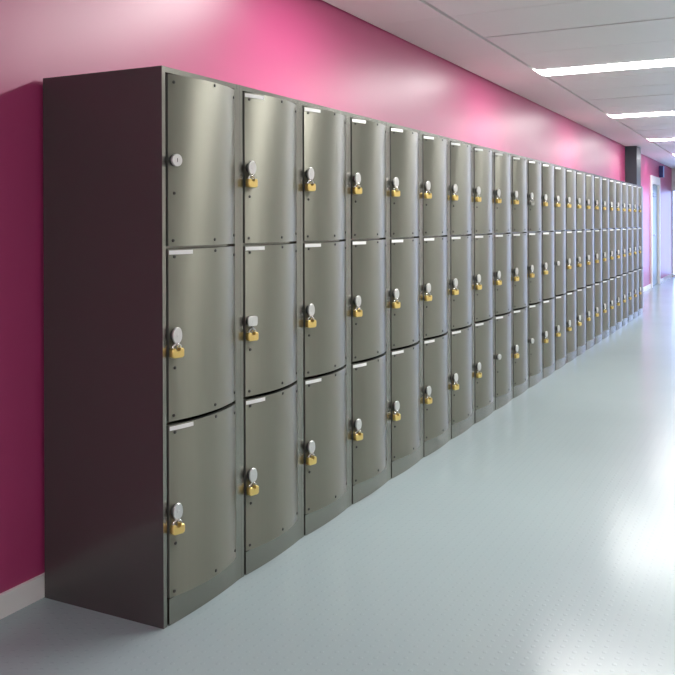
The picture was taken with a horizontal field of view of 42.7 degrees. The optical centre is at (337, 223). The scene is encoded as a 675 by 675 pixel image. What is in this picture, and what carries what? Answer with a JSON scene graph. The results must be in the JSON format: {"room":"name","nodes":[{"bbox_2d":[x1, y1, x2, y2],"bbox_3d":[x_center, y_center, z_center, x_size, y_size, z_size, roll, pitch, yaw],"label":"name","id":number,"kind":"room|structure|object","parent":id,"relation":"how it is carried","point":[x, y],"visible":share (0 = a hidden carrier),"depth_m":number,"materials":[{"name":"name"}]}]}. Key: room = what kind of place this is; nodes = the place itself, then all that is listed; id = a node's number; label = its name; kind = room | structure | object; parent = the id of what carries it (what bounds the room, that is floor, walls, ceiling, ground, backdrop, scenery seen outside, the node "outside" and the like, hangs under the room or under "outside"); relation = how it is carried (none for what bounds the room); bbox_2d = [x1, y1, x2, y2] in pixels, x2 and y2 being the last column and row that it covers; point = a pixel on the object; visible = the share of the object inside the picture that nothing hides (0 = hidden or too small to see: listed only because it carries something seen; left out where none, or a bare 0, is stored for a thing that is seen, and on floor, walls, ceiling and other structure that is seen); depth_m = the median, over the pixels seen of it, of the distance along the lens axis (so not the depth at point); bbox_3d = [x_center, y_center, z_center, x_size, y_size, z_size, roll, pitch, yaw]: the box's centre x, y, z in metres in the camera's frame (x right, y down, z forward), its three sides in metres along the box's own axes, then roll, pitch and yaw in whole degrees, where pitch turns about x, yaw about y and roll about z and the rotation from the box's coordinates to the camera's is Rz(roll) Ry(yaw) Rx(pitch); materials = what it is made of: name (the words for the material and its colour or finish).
{"room":"school corridor","nodes":[
{"label":"school corridor","id":0,"kind":"room"},
{"bbox_2d":[0,0,671,592],"bbox_3d":[0.956,-0.031,7.011,0.120,2.640,30.190,0,0,27],"label":"wall","id":1,"kind":"structure","parent":0,"point":[318,52],"depth_m":3.71,"materials":[{"name":"pink paint"}]},
{"bbox_2d":[0,273,672,619],"bbox_3d":[1.020,1.250,6.981,0.014,0.078,29.950,0,0,27],"label":"baseboard","id":2,"kind":"structure","parent":1,"relation":"attached to","point":[24,594],"depth_m":2.92,"materials":[{"name":"white"}]},
{"bbox_2d":[650,175,660,287],"bbox_3d":[6.434,0.160,17.593,0.156,2.210,1.380,0,0,27],"label":"door","id":3,"kind":"structure","parent":1,"relation":"in","point":[655,214],"depth_m":17.75,"materials":[{"name":"white"}]},
{"bbox_2d":[659,166,663,177],"bbox_3d":[6.858,-1.087,18.283,0.085,0.240,0.180,0,0,27],"label":"sign","id":4,"kind":"object","parent":1,"relation":"attached to","point":[661,168],"visible":1,"depth_m":18.20,"materials":[{"name":"blue plastic"}]},
{"bbox_2d":[0,277,674,674],"bbox_3d":[2.475,1.334,6.234,3.525,0.100,30.190,0,0,27],"label":"floor","id":5,"kind":"structure","parent":0,"point":[539,539],"depth_m":3.20,"materials":[{"name":"rubber"}]},
{"bbox_2d":[43,65,240,628],"bbox_3d":[-0.670,0.397,3.068,0.553,1.800,0.446,0,0,27],"label":"locker","id":6,"kind":"object","parent":5,"relation":"on","point":[141,166],"visible":1,"depth_m":2.87,"materials":[{"name":"metal"}]},
{"bbox_2d":[169,343,183,358],"bbox_3d":[-0.518,0.411,2.789,0.020,0.047,0.047,0,0,45],"label":"padlock","id":7,"kind":"object","parent":6,"relation":"hanging from","point":[173,353],"visible":1,"depth_m":2.78,"materials":[{"name":"gold metal"}]},
{"bbox_2d":[170,519,184,534],"bbox_3d":[-0.516,0.979,2.790,0.047,0.047,0.020,0,0,-43],"label":"padlock","id":8,"kind":"object","parent":6,"relation":"hanging from","point":[180,528],"visible":1,"depth_m":2.78,"materials":[{"name":"gold metal"}]},
{"bbox_2d":[166,244,229,248],"bbox_3d":[-0.695,0.080,3.069,0.491,0.020,0.390,0,0,27],"label":"shelf","id":9,"kind":"object","parent":6,"relation":"attached to","point":[221,245],"depth_m":2.95,"materials":[{"name":"metal"}]},
{"bbox_2d":[166,403,230,424],"bbox_3d":[-0.693,0.646,3.069,0.491,0.020,0.390,0,0,27],"label":"shelf","id":10,"kind":"object","parent":6,"relation":"attached to","point":[167,416],"depth_m":2.83,"materials":[{"name":"metal"}]},
{"bbox_2d":[240,85,301,577],"bbox_3d":[-0.466,0.396,3.465,0.553,1.800,0.446,0,0,27],"label":"locker","id":11,"kind":"object","parent":5,"relation":"on","point":[270,212],"visible":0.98,"depth_m":3.29,"materials":[{"name":"metal"}]},
{"bbox_2d":[246,175,257,187],"bbox_3d":[-0.316,-0.155,3.186,0.020,0.047,0.047,0,0,41],"label":"padlock","id":12,"kind":"object","parent":11,"relation":"hanging from","point":[252,183],"visible":1,"depth_m":3.18,"materials":[{"name":"gold metal"}]},
{"bbox_2d":[246,328,258,340],"bbox_3d":[-0.314,0.410,3.187,0.047,0.047,0.020,0,0,-42],"label":"padlock","id":13,"kind":"object","parent":11,"relation":"hanging from","point":[254,336],"visible":1,"depth_m":3.18,"materials":[{"name":"gold metal"}]},
{"bbox_2d":[247,482,258,495],"bbox_3d":[-0.312,0.978,3.187,0.020,0.047,0.047,0,0,43],"label":"padlock","id":14,"kind":"object","parent":11,"relation":"hanging from","point":[254,490],"visible":1,"depth_m":3.18,"materials":[{"name":"gold metal"}]},
{"bbox_2d":[243,393,262,398],"bbox_3d":[-0.489,0.645,3.466,0.491,0.020,0.390,0,0,27],"label":"shelf","id":15,"kind":"object","parent":11,"relation":"attached to","point":[244,394],"depth_m":3.22,"materials":[{"name":"metal"}]},
{"bbox_2d":[243,241,291,245],"bbox_3d":[-0.491,0.079,3.466,0.491,0.020,0.390,0,0,27],"label":"shelf","id":16,"kind":"object","parent":11,"relation":"attached to","point":[268,243],"depth_m":3.35,"materials":[{"name":"metal"}]},
{"bbox_2d":[300,100,349,537],"bbox_3d":[-0.262,0.395,3.862,0.553,1.800,0.446,0,0,27],"label":"locker","id":17,"kind":"object","parent":5,"relation":"on","point":[324,131],"visible":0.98,"depth_m":3.68,"materials":[{"name":"metal"}]},
{"bbox_2d":[305,316,315,327],"bbox_3d":[-0.110,0.409,3.584,0.047,0.047,0.020,0,0,-42],"label":"padlock","id":18,"kind":"object","parent":17,"relation":"hanging from","point":[309,324],"visible":1,"depth_m":3.57,"materials":[{"name":"gold metal"}]},
{"bbox_2d":[305,180,315,190],"bbox_3d":[-0.112,-0.156,3.584,0.020,0.047,0.047,0,0,44],"label":"padlock","id":19,"kind":"object","parent":17,"relation":"hanging from","point":[308,187],"visible":1,"depth_m":3.57,"materials":[{"name":"gold metal"}]},
{"bbox_2d":[306,453,316,464],"bbox_3d":[-0.108,0.977,3.584,0.020,0.047,0.047,0,0,43],"label":"padlock","id":20,"kind":"object","parent":17,"relation":"hanging from","point":[313,460],"visible":1,"depth_m":3.58,"materials":[{"name":"gold metal"}]},
{"bbox_2d":[303,239,341,242],"bbox_3d":[-0.287,0.078,3.863,0.491,0.020,0.390,0,0,27],"label":"shelf","id":21,"kind":"object","parent":17,"relation":"attached to","point":[314,241],"depth_m":3.74,"materials":[{"name":"metal"}]},
{"bbox_2d":[349,113,388,505],"bbox_3d":[-0.058,0.394,4.260,0.553,1.800,0.446,0,0,27],"label":"locker","id":22,"kind":"object","parent":5,"relation":"on","point":[368,137],"visible":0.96,"depth_m":4.07,"materials":[{"name":"metal"}]},
{"bbox_2d":[353,184,361,193],"bbox_3d":[0.092,-0.157,3.981,0.047,0.047,0.020,0,0,-42],"label":"padlock","id":23,"kind":"object","parent":22,"relation":"hanging from","point":[356,190],"visible":1,"depth_m":3.97,"materials":[{"name":"gold metal"}]},
{"bbox_2d":[353,430,362,440],"bbox_3d":[0.096,0.976,3.982,0.047,0.047,0.020,0,0,-42],"label":"padlock","id":24,"kind":"object","parent":22,"relation":"hanging from","point":[359,436],"visible":1,"depth_m":3.97,"materials":[{"name":"gold metal"}]},
{"bbox_2d":[353,307,362,316],"bbox_3d":[0.094,0.408,3.981,0.020,0.047,0.047,0,0,44],"label":"padlock","id":25,"kind":"object","parent":22,"relation":"hanging from","point":[356,313],"visible":1,"depth_m":3.97,"materials":[{"name":"gold metal"}]},
{"bbox_2d":[351,238,381,240],"bbox_3d":[-0.083,0.077,4.261,0.491,0.020,0.390,0,0,27],"label":"shelf","id":26,"kind":"object","parent":22,"relation":"attached to","point":[352,239],"depth_m":4.15,"materials":[{"name":"metal"}]},
{"bbox_2d":[388,122,421,479],"bbox_3d":[0.146,0.393,4.657,0.553,1.800,0.446,0,0,27],"label":"locker","id":27,"kind":"object","parent":5,"relation":"on","point":[404,143],"visible":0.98,"depth_m":4.46,"materials":[{"name":"metal"}]},
{"bbox_2d":[392,187,399,196],"bbox_3d":[0.296,-0.158,4.378,0.047,0.047,0.020,0,0,-42],"label":"padlock","id":28,"kind":"object","parent":27,"relation":"hanging from","point":[395,193],"visible":1,"depth_m":4.37,"materials":[{"name":"gold metal"}]},
{"bbox_2d":[392,299,399,308],"bbox_3d":[0.298,0.407,4.378,0.020,0.047,0.047,0,0,44],"label":"padlock","id":29,"kind":"object","parent":27,"relation":"hanging from","point":[395,305],"visible":1,"depth_m":4.37,"materials":[{"name":"gold metal"}]},
{"bbox_2d":[393,411,400,420],"bbox_3d":[0.300,0.975,4.379,0.020,0.047,0.047,0,0,39],"label":"padlock","id":30,"kind":"object","parent":27,"relation":"hanging from","point":[396,417],"visible":1,"depth_m":4.37,"materials":[{"name":"gold metal"}]},
{"bbox_2d":[390,236,415,238],"bbox_3d":[0.121,0.076,4.658,0.491,0.020,0.390,0,0,27],"label":"shelf","id":31,"kind":"object","parent":27,"relation":"attached to","point":[391,237],"depth_m":4.54,"materials":[{"name":"metal"}]},
{"bbox_2d":[421,131,449,457],"bbox_3d":[0.350,0.392,5.054,0.553,1.800,0.446,0,0,27],"label":"locker","id":32,"kind":"object","parent":5,"relation":"on","point":[434,148],"visible":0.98,"depth_m":4.86,"materials":[{"name":"metal"}]},
{"bbox_2d":[424,190,431,198],"bbox_3d":[0.500,-0.159,4.776,0.047,0.047,0.020,0,0,-43],"label":"padlock","id":33,"kind":"object","parent":32,"relation":"hanging from","point":[426,195],"visible":1,"depth_m":4.76,"materials":[{"name":"gold metal"}]},
{"bbox_2d":[424,293,431,300],"bbox_3d":[0.502,0.406,4.776,0.047,0.047,0.020,0,0,-44],"label":"padlock","id":34,"kind":"object","parent":32,"relation":"hanging from","point":[427,297],"visible":1,"depth_m":4.77,"materials":[{"name":"gold metal"}]},
{"bbox_2d":[425,396,431,403],"bbox_3d":[0.504,0.974,4.776,0.020,0.047,0.047,0,0,41],"label":"padlock","id":35,"kind":"object","parent":32,"relation":"hanging from","point":[427,400],"visible":1,"depth_m":4.76,"materials":[{"name":"gold metal"}]},
{"bbox_2d":[423,235,443,237],"bbox_3d":[0.325,0.075,5.055,0.491,0.020,0.390,0,0,27],"label":"shelf","id":36,"kind":"object","parent":32,"relation":"attached to","point":[424,236],"depth_m":4.94,"materials":[{"name":"metal"}]},
{"bbox_2d":[449,138,473,439],"bbox_3d":[0.554,0.391,5.451,0.553,1.800,0.446,0,0,27],"label":"locker","id":37,"kind":"object","parent":5,"relation":"on","point":[460,152],"visible":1,"depth_m":5.25,"materials":[{"name":"metal"}]},
{"bbox_2d":[452,193,457,199],"bbox_3d":[0.704,-0.160,5.173,0.020,0.047,0.047,0,0,38],"label":"padlock","id":38,"kind":"object","parent":37,"relation":"hanging from","point":[454,197],"visible":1,"depth_m":5.16,"materials":[{"name":"gold metal"}]},
{"bbox_2d":[452,287,458,294],"bbox_3d":[0.706,0.406,5.173,0.020,0.047,0.047,0,0,42],"label":"padlock","id":39,"kind":"object","parent":37,"relation":"hanging from","point":[454,291],"visible":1,"depth_m":5.16,"materials":[{"name":"gold metal"}]},
{"bbox_2d":[452,382,458,389],"bbox_3d":[0.708,0.973,5.173,0.020,0.047,0.047,0,0,44],"label":"padlock","id":40,"kind":"object","parent":37,"relation":"hanging from","point":[455,386],"visible":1,"depth_m":5.16,"materials":[{"name":"gold metal"}]},
{"bbox_2d":[473,144,493,423],"bbox_3d":[0.758,0.390,5.849,0.553,1.800,0.446,0,0,27],"label":"locker","id":41,"kind":"object","parent":5,"relation":"on","point":[483,170],"visible":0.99,"depth_m":5.65,"materials":[{"name":"metal"}]},
{"bbox_2d":[475,195,480,201],"bbox_3d":[0.908,-0.161,5.570,0.020,0.047,0.047,0,0,38],"label":"padlock","id":42,"kind":"object","parent":41,"relation":"hanging from","point":[477,199],"visible":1,"depth_m":5.56,"materials":[{"name":"gold metal"}]},
{"bbox_2d":[475,282,481,289],"bbox_3d":[0.910,0.405,5.570,0.047,0.047,0.020,0,0,-42],"label":"padlock","id":43,"kind":"object","parent":41,"relation":"hanging from","point":[477,287],"visible":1,"depth_m":5.56,"materials":[{"name":"gold metal"}]},
{"bbox_2d":[476,371,481,377],"bbox_3d":[0.912,0.973,5.571,0.020,0.047,0.047,0,0,39],"label":"padlock","id":44,"kind":"object","parent":41,"relation":"hanging from","point":[478,375],"visible":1,"depth_m":5.56,"materials":[{"name":"gold metal"}]},
{"bbox_2d":[493,149,511,410],"bbox_3d":[0.962,0.390,6.246,0.553,1.800,0.446,0,0,27],"label":"locker","id":45,"kind":"object","parent":5,"relation":"on","point":[502,161],"visible":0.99,"depth_m":6.05,"materials":[{"name":"metal"}]},
{"bbox_2d":[496,278,501,284],"bbox_3d":[1.114,0.404,5.968,0.047,0.047,0.020,0,0,-43],"label":"padlock","id":46,"kind":"object","parent":45,"relation":"hanging from","point":[499,282],"visible":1,"depth_m":5.96,"materials":[{"name":"gold metal"}]},
{"bbox_2d":[512,154,527,398],"bbox_3d":[1.166,0.389,6.643,0.553,1.800,0.446,0,0,27],"label":"locker","id":47,"kind":"object","parent":5,"relation":"on","point":[519,163],"visible":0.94,"depth_m":6.44,"materials":[{"name":"metal"}]},
{"bbox_2d":[527,157,541,387],"bbox_3d":[1.370,0.388,7.040,0.553,1.800,0.446,0,0,27],"label":"locker","id":48,"kind":"object","parent":5,"relation":"on","point":[534,167],"visible":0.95,"depth_m":6.83,"materials":[{"name":"metal"}]},
{"bbox_2d":[542,161,554,378],"bbox_3d":[1.573,0.387,7.438,0.550,1.800,0.446,0,0,27],"label":"locker","id":49,"kind":"object","parent":5,"relation":"on","point":[548,239],"visible":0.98,"depth_m":7.22,"materials":[{"name":"metal"}]},
{"bbox_2d":[554,164,565,369],"bbox_3d":[1.777,0.386,7.835,0.550,1.800,0.446,0,0,27],"label":"locker","id":50,"kind":"object","parent":5,"relation":"on","point":[559,171],"visible":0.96,"depth_m":7.62,"materials":[{"name":"metal"}]},
{"bbox_2d":[566,167,576,362],"bbox_3d":[1.981,0.385,8.233,0.550,1.800,0.446,0,0,27],"label":"locker","id":51,"kind":"object","parent":5,"relation":"on","point":[571,336],"visible":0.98,"depth_m":8.02,"materials":[{"name":"metal"}]},
{"bbox_2d":[576,170,585,355],"bbox_3d":[2.185,0.384,8.630,0.550,1.800,0.446,0,0,27],"label":"locker","id":52,"kind":"object","parent":5,"relation":"on","point":[580,175],"visible":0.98,"depth_m":8.41,"materials":[{"name":"metal"}]},
{"bbox_2d":[585,172,594,349],"bbox_3d":[2.389,0.383,9.027,0.550,1.800,0.446,0,0,27],"label":"locker","id":53,"kind":"object","parent":5,"relation":"on","point":[589,178],"visible":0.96,"depth_m":8.81,"materials":[{"name":"metal"}]},
{"bbox_2d":[594,174,601,344],"bbox_3d":[2.593,0.382,9.425,0.550,1.800,0.446,0,0,27],"label":"locker","id":54,"kind":"object","parent":5,"relation":"on","point":[597,179],"visible":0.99,"depth_m":9.20,"materials":[{"name":"metal"}]},
{"bbox_2d":[602,176,609,338],"bbox_3d":[2.797,0.382,9.822,0.550,1.800,0.446,0,0,27],"label":"locker","id":55,"kind":"object","parent":5,"relation":"on","point":[605,181],"visible":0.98,"depth_m":9.59,"materials":[{"name":"metal"}]},
{"bbox_2d":[609,178,615,334],"bbox_3d":[3.001,0.381,10.219,0.550,1.800,0.446,0,0,27],"label":"locker","id":56,"kind":"object","parent":5,"relation":"on","point":[612,182],"visible":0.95,"depth_m":9.99,"materials":[{"name":"metal"}]},
{"bbox_2d":[616,180,622,329],"bbox_3d":[3.205,0.380,10.616,0.550,1.800,0.446,0,0,27],"label":"locker","id":57,"kind":"object","parent":5,"relation":"on","point":[619,299],"visible":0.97,"depth_m":10.39,"materials":[{"name":"metal"}]},
{"bbox_2d":[622,181,627,325],"bbox_3d":[3.409,0.379,11.014,0.550,1.800,0.446,0,0,27],"label":"locker","id":58,"kind":"object","parent":5,"relation":"on","point":[624,184],"visible":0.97,"depth_m":10.79,"materials":[{"name":"metal"}]},
{"bbox_2d":[627,183,633,321],"bbox_3d":[3.614,0.378,11.411,0.550,1.800,0.446,0,0,27],"label":"locker","id":59,"kind":"object","parent":5,"relation":"on","point":[630,186],"visible":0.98,"depth_m":11.18,"materials":[{"name":"metal"}]},
{"bbox_2d":[633,184,638,318],"bbox_3d":[3.818,0.377,11.808,0.550,1.800,0.446,0,0,27],"label":"locker","id":60,"kind":"object","parent":5,"relation":"on","point":[635,187],"visible":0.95,"depth_m":11.59,"materials":[{"name":"metal"}]},
{"bbox_2d":[638,185,642,315],"bbox_3d":[4.022,0.376,12.205,0.550,1.800,0.446,0,0,27],"label":"locker","id":61,"kind":"object","parent":5,"relation":"on","point":[640,188],"visible":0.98,"depth_m":11.97,"materials":[{"name":"metal"}]},
{"bbox_2d":[322,0,674,168],"bbox_3d":[2.466,-1.336,6.233,3.525,0.160,30.190,0,0,27],"label":"ceiling","id":62,"kind":"structure","parent":0,"point":[505,43],"depth_m":6.11,"materials":[{"name":"grey"}]},
{"bbox_2d":[538,59,674,75],"bbox_3d":[2.491,-1.292,6.810,1.768,0.079,0.270,0,0,27],"label":"ceiling light","id":63,"kind":"object","parent":62,"relation":"attached to","point":[670,62],"visible":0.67,"depth_m":6.95,"materials":[{"name":"white plastic"}]},
{"bbox_2d":[610,112,674,117],"bbox_3d":[4.031,-1.298,9.808,1.768,0.079,0.270,0,0,27],"label":"ceiling light","id":64,"kind":"object","parent":62,"relation":"attached to","point":[658,113],"visible":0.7,"depth_m":10.01,"materials":[{"name":"white plastic"}]},
{"bbox_2d":[650,138,674,140],"bbox_3d":[5.570,-1.305,12.806,1.768,0.079,0.270,0,0,27],"label":"ceiling light","id":65,"kind":"object","parent":62,"relation":"attached to","point":[673,138],"visible":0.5,"depth_m":13.06,"materials":[{"name":"white plastic"}]},
{"bbox_2d":[625,146,640,185],"bbox_3d":[4.929,0.002,14.414,0.185,2.540,0.450,0,0,27],"label":"wall pillar","id":66,"kind":"structure","parent":0,"point":[632,153],"depth_m":14.22,"materials":[{"name":"grey stone"}]},
{"bbox_2d":[672,169,674,188],"bbox_3d":[9.339,-0.066,19.608,3.285,2.640,0.120,0,0,27],"label":"wall","id":67,"kind":"structure","parent":0,"point":[673,170],"depth_m":20.29,"materials":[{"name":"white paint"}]},
{"bbox_2d":[672,189,674,276],"bbox_3d":[9.274,0.225,19.636,3.130,2.060,0.070,0,0,27],"label":"window","id":68,"kind":"structure","parent":67,"relation":"in","point":[672,189],"depth_m":20.32,"materials":[{"name":"white"}]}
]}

